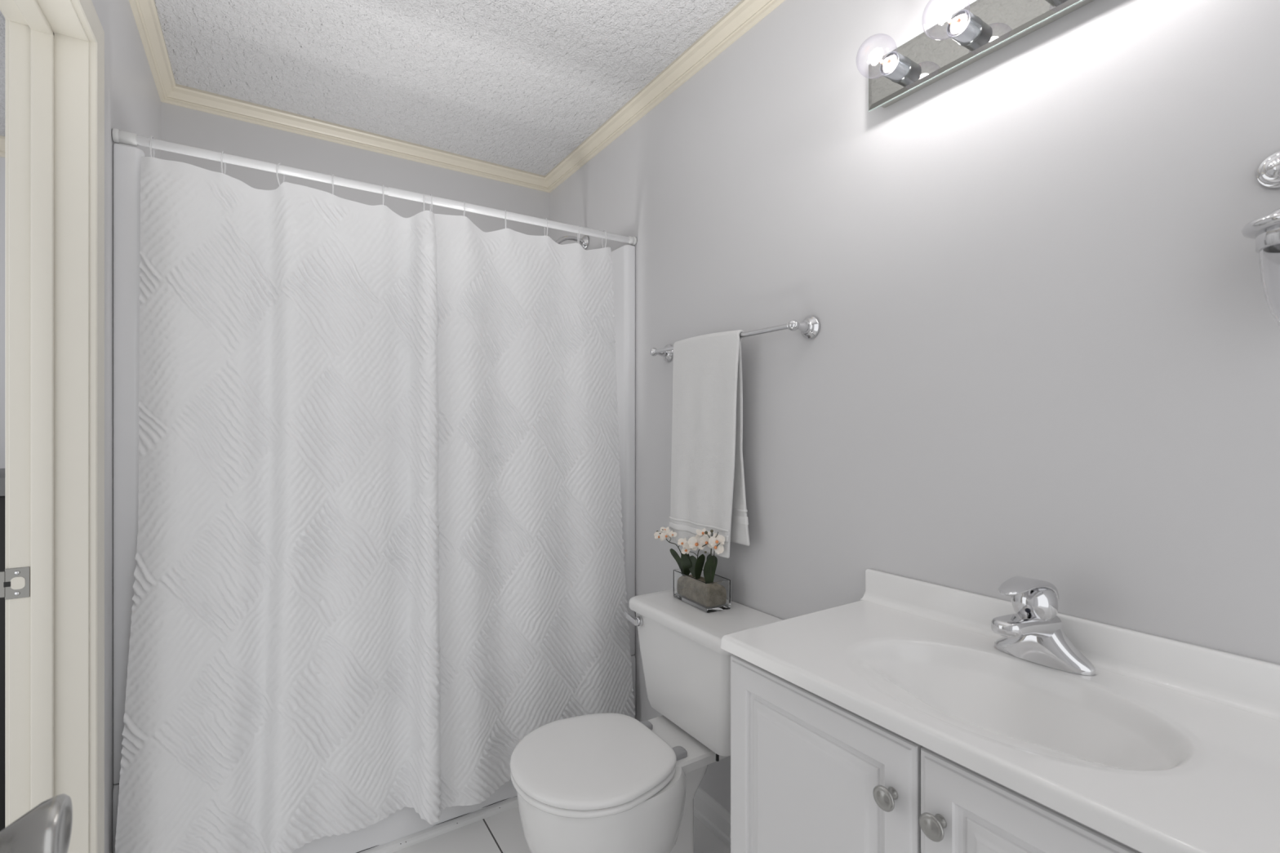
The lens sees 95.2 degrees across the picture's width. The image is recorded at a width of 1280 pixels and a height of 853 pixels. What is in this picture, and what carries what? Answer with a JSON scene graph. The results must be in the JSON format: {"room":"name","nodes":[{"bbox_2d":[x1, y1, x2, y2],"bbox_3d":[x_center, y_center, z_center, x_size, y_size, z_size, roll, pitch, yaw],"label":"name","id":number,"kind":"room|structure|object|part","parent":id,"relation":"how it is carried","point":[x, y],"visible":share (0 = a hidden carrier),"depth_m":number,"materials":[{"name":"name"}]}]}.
{"room":"bathroom","nodes":[
{"label":"bathroom","id":0,"kind":"room"},
{"bbox_2d":[0,156,4,468],"bbox_3d":[-3.252,0.025,2.247,2.165,2.520,0.100,0,0,-33],"label":"wall","id":1,"kind":"structure","parent":0,"point":[2,158],"depth_m":2.51,"materials":[{"name":"white paint"}]},
{"bbox_2d":[0,135,4,157],"bbox_3d":[-3.212,-1.198,2.185,2.165,0.075,0.047,0,0,-33],"label":"crown molding","id":2,"kind":"structure","parent":1,"relation":"attached to","point":[2,138],"depth_m":2.49,"materials":[{"name":"beige paint"}]},
{"bbox_2d":[91,0,160,852],"bbox_3d":[-0.834,0.025,0.605,0.120,2.520,3.520,0,0,-33],"label":"wall","id":3,"kind":"structure","parent":0,"point":[132,101],"depth_m":1.43,"materials":[{"name":"white paint"}]},
{"bbox_2d":[0,793,72,852],"bbox_3d":[-0.372,0.259,0.220,0.098,2.028,0.732,0,0,-33],"label":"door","id":4,"kind":"structure","parent":3,"relation":"in","point":[46,828],"depth_m":0.48,"materials":[{"name":"white metal"}]},
{"bbox_2d":[0,0,104,852],"bbox_3d":[-1.022,0.200,0.895,0.151,2.171,0.884,0,0,-33],"label":"door frame","id":5,"kind":"structure","parent":3,"relation":"in","point":[52,580],"depth_m":1.22,"materials":[{"name":"beige paint"}]},
{"bbox_3d":[-1.075,0.200,0.861,0.007,2.171,0.884,0,0,-33],"label":"casing","id":6,"kind":"part","parent":5,"relation":"part of","materials":[{"name":"beige paint"}]},
{"bbox_3d":[-1.270,0.318,1.183,0.048,0.062,0.007,0,0,-24],"label":"strike plate","id":7,"kind":"part","parent":5,"relation":"part of","materials":[{"name":"silver metal"}]},
{"bbox_3d":[-0.965,0.200,0.932,0.014,2.171,0.884,0,0,-33],"label":"casing","id":8,"kind":"part","parent":5,"relation":"part of","materials":[{"name":"beige paint"}]},
{"bbox_2d":[128,0,175,102],"bbox_3d":[-0.764,-1.206,0.650,0.047,0.058,3.520,0,0,-33],"label":"crown molding","id":9,"kind":"structure","parent":3,"relation":"attached to","point":[145,14],"depth_m":1.83,"materials":[{"name":"beige paint"}]},
{"bbox_2d":[160,102,549,236],"bbox_3d":[-1.179,0.025,2.547,1.644,2.520,0.120,0,0,-33],"label":"wall","id":10,"kind":"structure","parent":0,"point":[180,125],"depth_m":2.44,"materials":[{"name":"white paint"}]},
{"bbox_2d":[161,83,549,192],"bbox_3d":[-1.083,-1.206,2.510,1.524,0.058,0.047,0,0,-33],"label":"crown molding","id":11,"kind":"structure","parent":10,"relation":"attached to","point":[181,95],"depth_m":2.41,"materials":[{"name":"beige paint"}]},
{"bbox_2d":[0,0,741,175],"bbox_3d":[-1.373,-1.275,0.960,3.930,0.080,4.700,0,0,-33],"label":"ceiling","id":12,"kind":"structure","parent":0,"point":[517,84],"depth_m":1.96,"materials":[{"name":"grey paint"}]},
{"bbox_2d":[392,806,730,852],"bbox_3d":[-1.373,1.325,0.960,3.930,0.080,4.700,0,0,-33],"label":"floor","id":13,"kind":"structure","parent":0,"point":[502,832],"depth_m":1.82,"materials":[{"name":"white tile"}]},
{"bbox_2d":[0,468,4,831],"bbox_3d":[-2.372,0.718,1.744,1.140,1.134,0.540,0,0,-33],"label":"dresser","id":14,"kind":"object","parent":13,"relation":"on","point":[2,470],"visible":0.02,"depth_m":1.75,"materials":[{"name":"black wood"}]},
{"bbox_2d":[112,142,635,852],"bbox_3d":[-0.875,0.292,2.187,1.523,1.985,0.814,0,0,-33],"label":"bathtub","id":15,"kind":"object","parent":13,"relation":"on","point":[126,160],"visible":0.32,"depth_m":1.46,"materials":[{"name":"white plastic"}]},
{"bbox_2d":[111,128,636,245],"bbox_3d":[-0.660,-0.719,1.852,1.522,0.033,0.033,0,0,-33],"label":"shower rod","id":16,"kind":"object","parent":15,"relation":"attached to","point":[118,136],"visible":1,"depth_m":1.72,"materials":[{"name":"white metal"}]},
{"bbox_3d":[-1.112,-0.696,1.559,0.009,0.079,0.036,0,0,-33],"label":"ring","id":17,"kind":"object","parent":16,"relation":"hanging from","visible":0},
{"bbox_2d":[115,155,635,852],"bbox_3d":[-0.636,0.254,1.792,1.490,1.865,0.124,0,0,-33],"label":"shower curtain","id":18,"kind":"object","parent":17,"relation":"hanging from","point":[380,548],"visible":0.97,"depth_m":1.68,"materials":[{"name":"white fabric"}]},
{"bbox_2d":[112,654,635,852],"bbox_3d":[-0.875,1.085,2.187,1.523,0.400,0.814,0,0,-33],"label":"tub","id":19,"kind":"object","parent":15,"relation":"in","point":[405,822],"depth_m":1.77,"materials":[{"name":"white plastic"}]},
{"bbox_2d":[356,795,518,852],"bbox_3d":[-0.649,1.272,1.836,1.524,0.026,0.020,0,0,-33],"label":"trim","id":20,"kind":"structure","parent":13,"relation":"on","point":[460,821],"depth_m":1.85,"materials":[{"name":"white paint"}]},
{"bbox_2d":[510,588,782,852],"bbox_3d":[-0.001,0.910,1.583,0.699,0.750,0.477,0,0,-33],"label":"toilet","id":21,"kind":"object","parent":13,"relation":"on","point":[597,783],"visible":0.92,"depth_m":1.51,"materials":[{"name":"white ceramic"}]},
{"bbox_3d":[-0.129,0.869,1.505,0.397,0.018,0.406,0,0,-33],"label":"seat","id":22,"kind":"part","parent":21,"relation":"part of","materials":[{"name":"white plastic"}]},
{"bbox_3d":[-0.129,0.847,1.505,0.399,0.023,0.408,0,0,-33],"label":"lid","id":23,"kind":"part","parent":21,"relation":"part of","materials":[{"name":"white plastic"}]},
{"bbox_3d":[-0.029,0.592,1.802,0.012,0.027,0.062,0,0,-33],"label":"lever arm","id":24,"kind":"part","parent":21,"relation":"part of","materials":[{"name":"silver metal"}]},
{"bbox_3d":[-0.004,0.597,1.791,0.018,0.030,0.030,0,0,-33],"label":"flush lever","id":25,"kind":"part","parent":21,"relation":"part of","materials":[{"name":"silver metal"}]},
{"bbox_3d":[0.192,0.720,1.710,0.231,0.297,0.447,0,0,-33],"label":"tank","id":26,"kind":"part","parent":21,"relation":"part of","materials":[{"name":"white ceramic"}]},
{"bbox_2d":[673,568,730,613],"bbox_3d":[0.185,0.491,1.770,0.085,0.084,0.187,0,0,-29],"label":"planter","id":27,"kind":"object","parent":21,"relation":"on","point":[709,597],"visible":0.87,"depth_m":1.70,"materials":[{"name":"clear glass"}]},
{"bbox_2d":[653,526,724,583],"bbox_3d":[0.159,0.410,1.802,0.093,0.225,0.314,0,0,-33],"label":"orchid","id":28,"kind":"object","parent":27,"relation":"in","point":[689,564],"visible":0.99,"depth_m":1.76,"materials":[{"name":"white plant"}]},
{"bbox_3d":[0.064,0.355,1.900,0.040,0.032,0.009,0,0,35],"label":"flower","id":29,"kind":"part","parent":28,"relation":"part of","materials":[{"name":"white plant"}]},
{"bbox_3d":[0.084,0.334,1.890,0.035,0.017,0.025,0,0,38],"label":"flower","id":30,"kind":"part","parent":28,"relation":"part of","materials":[{"name":"white plant"}]},
{"bbox_3d":[0.083,0.348,1.873,0.040,0.034,0.008,0,0,-4],"label":"flower","id":31,"kind":"part","parent":28,"relation":"part of","materials":[{"name":"white plant"}]},
{"bbox_3d":[0.098,0.409,1.876,0.031,0.123,0.114,0,0,-33],"label":"stem","id":32,"kind":"part","parent":28,"relation":"part of","materials":[{"name":"grey"}]},
{"bbox_3d":[0.103,0.341,1.855,0.029,0.020,0.013,0,0,-17],"label":"flower","id":33,"kind":"part","parent":28,"relation":"part of","materials":[{"name":"white plant"}]},
{"bbox_3d":[0.133,0.359,1.807,0.016,0.030,0.039,0,0,-38],"label":"flower","id":34,"kind":"part","parent":28,"relation":"part of","materials":[{"name":"white plant"}]},
{"bbox_3d":[0.143,0.376,1.788,0.019,0.031,0.043,0,0,-31],"label":"flower","id":35,"kind":"part","parent":28,"relation":"part of","materials":[{"name":"white plant"}]},
{"bbox_3d":[0.156,0.359,1.768,0.042,0.033,0.013,0,0,10],"label":"flower","id":36,"kind":"part","parent":28,"relation":"part of","materials":[{"name":"white plant"}]},
{"bbox_3d":[0.169,0.343,1.735,0.057,0.044,0.011,0,0,29],"label":"flower","id":37,"kind":"part","parent":28,"relation":"part of","materials":[{"name":"white plant"}]},
{"bbox_3d":[0.188,0.314,1.728,0.043,0.022,0.029,0,0,14],"label":"flower","id":38,"kind":"part","parent":28,"relation":"part of","materials":[{"name":"white plant"}]},
{"bbox_3d":[0.196,0.336,1.709,0.045,0.038,0.008,0,0,17],"label":"flower","id":39,"kind":"part","parent":28,"relation":"part of","materials":[{"name":"white plant"}]},
{"bbox_3d":[0.208,0.387,1.707,0.005,0.167,0.046,0,0,2],"label":"stem","id":40,"kind":"part","parent":28,"relation":"part of","materials":[{"name":"green plant"}]},
{"bbox_3d":[0.218,0.345,1.675,0.044,0.042,0.008,0,0,7],"label":"flower","id":41,"kind":"part","parent":28,"relation":"part of","materials":[{"name":"white plant"}]},
{"bbox_3d":[0.220,0.325,1.672,0.048,0.039,0.010,0,0,-2],"label":"flower","id":42,"kind":"part","parent":28,"relation":"part of","materials":[{"name":"white plant"}]},
{"bbox_3d":[0.188,0.552,1.705,0.250,0.036,0.477,0,0,-33],"label":"tank lid","id":43,"kind":"part","parent":21,"relation":"part of","materials":[{"name":"white ceramic"}]},
{"bbox_2d":[730,654,1141,852],"bbox_3d":[0.560,0.859,0.916,0.455,0.852,0.802,0,0,-33],"label":"vanity cabinet","id":44,"kind":"object","parent":13,"relation":"on","point":[810,774],"visible":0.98,"depth_m":0.91,"materials":[{"name":"white wood"}]},
{"bbox_3d":[0.286,0.809,0.985,0.019,0.721,0.390,0,0,-33],"label":"door","id":45,"kind":"part","parent":44,"relation":"part of","materials":[{"name":"white wood"}]},
{"bbox_3d":[0.355,0.531,0.838,0.026,0.034,0.034,0,0,-33],"label":"knob","id":46,"kind":"part","parent":44,"relation":"part of","materials":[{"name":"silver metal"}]},
{"bbox_3d":[0.394,0.531,0.779,0.026,0.034,0.034,0,0,-33],"label":"knob","id":47,"kind":"part","parent":44,"relation":"part of","materials":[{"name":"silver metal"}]},
{"bbox_2d":[720,568,1279,852],"bbox_3d":[0.575,0.431,0.915,0.462,0.190,0.826,0,0,-33],"label":"countertop","id":48,"kind":"structure","parent":44,"relation":"on","point":[1171,745],"depth_m":0.88,"materials":[{"name":"white stone"}]},
{"bbox_2d":[991,576,1096,675],"bbox_3d":[0.653,0.331,0.986,0.167,0.148,0.155,0,0,-33],"label":"faucet","id":49,"kind":"object","parent":48,"relation":"on","point":[1035,633],"visible":1,"depth_m":0.97,"materials":[{"name":"silver metal"}]},
{"bbox_3d":[0.647,0.343,0.982,0.152,0.056,0.051,0,0,-33],"label":"spout","id":50,"kind":"part","parent":49,"relation":"part of","materials":[{"name":"silver metal"}]},
{"bbox_3d":[0.647,0.285,0.982,0.140,0.057,0.056,0,0,-33],"label":"lever","id":51,"kind":"part","parent":49,"relation":"part of","materials":[{"name":"silver metal"}]},
{"bbox_3d":[0.676,0.301,1.001,0.068,0.068,0.067,0,0,-33],"label":"handle","id":52,"kind":"part","parent":49,"relation":"part of","materials":[{"name":"silver metal"}]},
{"bbox_3d":[0.505,0.809,0.646,0.019,0.721,0.408,0,0,-33],"label":"door","id":53,"kind":"part","parent":44,"relation":"part of","materials":[{"name":"white wood"}]},
{"bbox_2d":[549,0,1279,813],"bbox_3d":[0.516,0.025,1.545,0.120,2.520,3.640,0,0,-33],"label":"wall","id":54,"kind":"structure","parent":0,"point":[1046,347],"depth_m":1.17,"materials":[{"name":"white paint"}]},
{"bbox_2d":[555,235,589,249],"bbox_3d":[-0.334,-0.787,2.549,0.221,0.133,0.063,0,0,-33],"label":"shower fixture","id":55,"kind":"object","parent":54,"relation":"attached to","point":[584,242],"visible":0.67,"depth_m":2.58,"materials":[{"name":"silver metal"}]},
{"bbox_3d":[-0.314,-0.806,2.562,0.158,0.067,0.019,0,0,-33],"label":"arm","id":56,"kind":"part","parent":55,"relation":"part of","materials":[{"name":"silver metal"}]},
{"bbox_2d":[544,0,785,192],"bbox_3d":[0.478,-1.206,1.450,0.047,0.058,3.520,0,0,-33],"label":"crown molding","id":57,"kind":"structure","parent":54,"relation":"attached to","point":[746,14],"depth_m":2.02,"materials":[{"name":"beige paint"}]},
{"bbox_2d":[693,786,730,848],"bbox_3d":[0.266,1.239,1.808,0.016,0.092,1.013,0,0,-33],"label":"baseboard","id":58,"kind":"structure","parent":54,"relation":"attached to","point":[709,812],"depth_m":1.85,"materials":[{"name":"white paint"}]},
{"bbox_2d":[649,315,820,361],"bbox_3d":[0.243,-0.261,1.783,0.080,0.062,0.702,0,0,-33],"label":"towel bar","id":59,"kind":"object","parent":54,"relation":"attached to","point":[809,327],"visible":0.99,"depth_m":1.53,"materials":[{"name":"silver metal"}]},
{"bbox_3d":[0.070,-0.261,2.053,0.035,0.028,0.028,0,0,-33],"label":"post","id":60,"kind":"part","parent":59,"relation":"part of","materials":[{"name":"silver metal"}]},
{"bbox_2d":[668,329,750,558],"bbox_3d":[0.203,0.048,1.789,0.056,0.663,0.340,0,0,-33],"label":"hand towel","id":61,"kind":"object","parent":59,"relation":"hanging from","point":[708,487],"visible":0.98,"depth_m":1.75,"materials":[{"name":"white fabric"}]},
{"bbox_3d":[0.416,-0.261,1.514,0.035,0.028,0.028,0,0,-33],"label":"post","id":62,"kind":"part","parent":59,"relation":"part of","materials":[{"name":"silver metal"}]},
{"bbox_2d":[857,0,1094,111],"bbox_3d":[0.654,-0.780,1.066,0.166,0.107,0.609,0,0,-33],"label":"vanity light","id":63,"kind":"object","parent":54,"relation":"attached to","point":[982,28],"visible":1,"depth_m":1.16,"materials":[{"name":"silver metal"}]},
{"bbox_3d":[0.543,-0.779,1.258,0.040,0.036,0.036,0,0,-33],"label":"bulb","id":64,"kind":"part","parent":63,"relation":"part of","materials":[{"name":"white glass"}]},
{"bbox_2d":[880,51,911,82],"bbox_3d":[0.552,-0.779,1.264,0.042,0.050,0.050,0,0,-33],"label":"socket","id":65,"kind":"object","parent":63,"relation":"attached to","point":[900,64],"depth_m":1.25,"materials":[{"name":"grey metal"}]},
{"bbox_3d":[0.623,-0.779,1.134,0.040,0.036,0.036,0,0,-33],"label":"bulb","id":66,"kind":"part","parent":63,"relation":"part of","materials":[{"name":"white glass"}]},
{"bbox_2d":[946,8,982,45],"bbox_3d":[0.632,-0.779,1.140,0.042,0.050,0.050,0,0,-33],"label":"socket","id":67,"kind":"object","parent":63,"relation":"attached to","point":[969,31],"depth_m":1.13,"materials":[{"name":"grey metal"}]},
{"bbox_2d":[860,568,1279,720],"bbox_3d":[0.755,0.384,1.031,0.034,0.095,0.826,0,0,-33],"label":"backsplash","id":68,"kind":"structure","parent":54,"relation":"attached to","point":[1251,685],"depth_m":0.95,"materials":[{"name":"white stone"}]},
{"bbox_2d":[1240,151,1279,325],"bbox_3d":[0.871,-0.255,0.763,0.128,0.269,0.117,0,0,-33],"label":"wall holder","id":69,"kind":"object","parent":54,"relation":"attached to","point":[1265,230],"visible":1,"depth_m":0.77,"materials":[{"name":"silver metal"}]},
{"bbox_2d":[1258,243,1279,325],"bbox_3d":[0.866,-0.179,0.760,0.083,0.118,0.083,0,0,-33],"label":"glass cup","id":70,"kind":"object","parent":69,"relation":"on","point":[1269,253],"depth_m":0.77,"materials":[{"name":"clear glass"}]}
]}

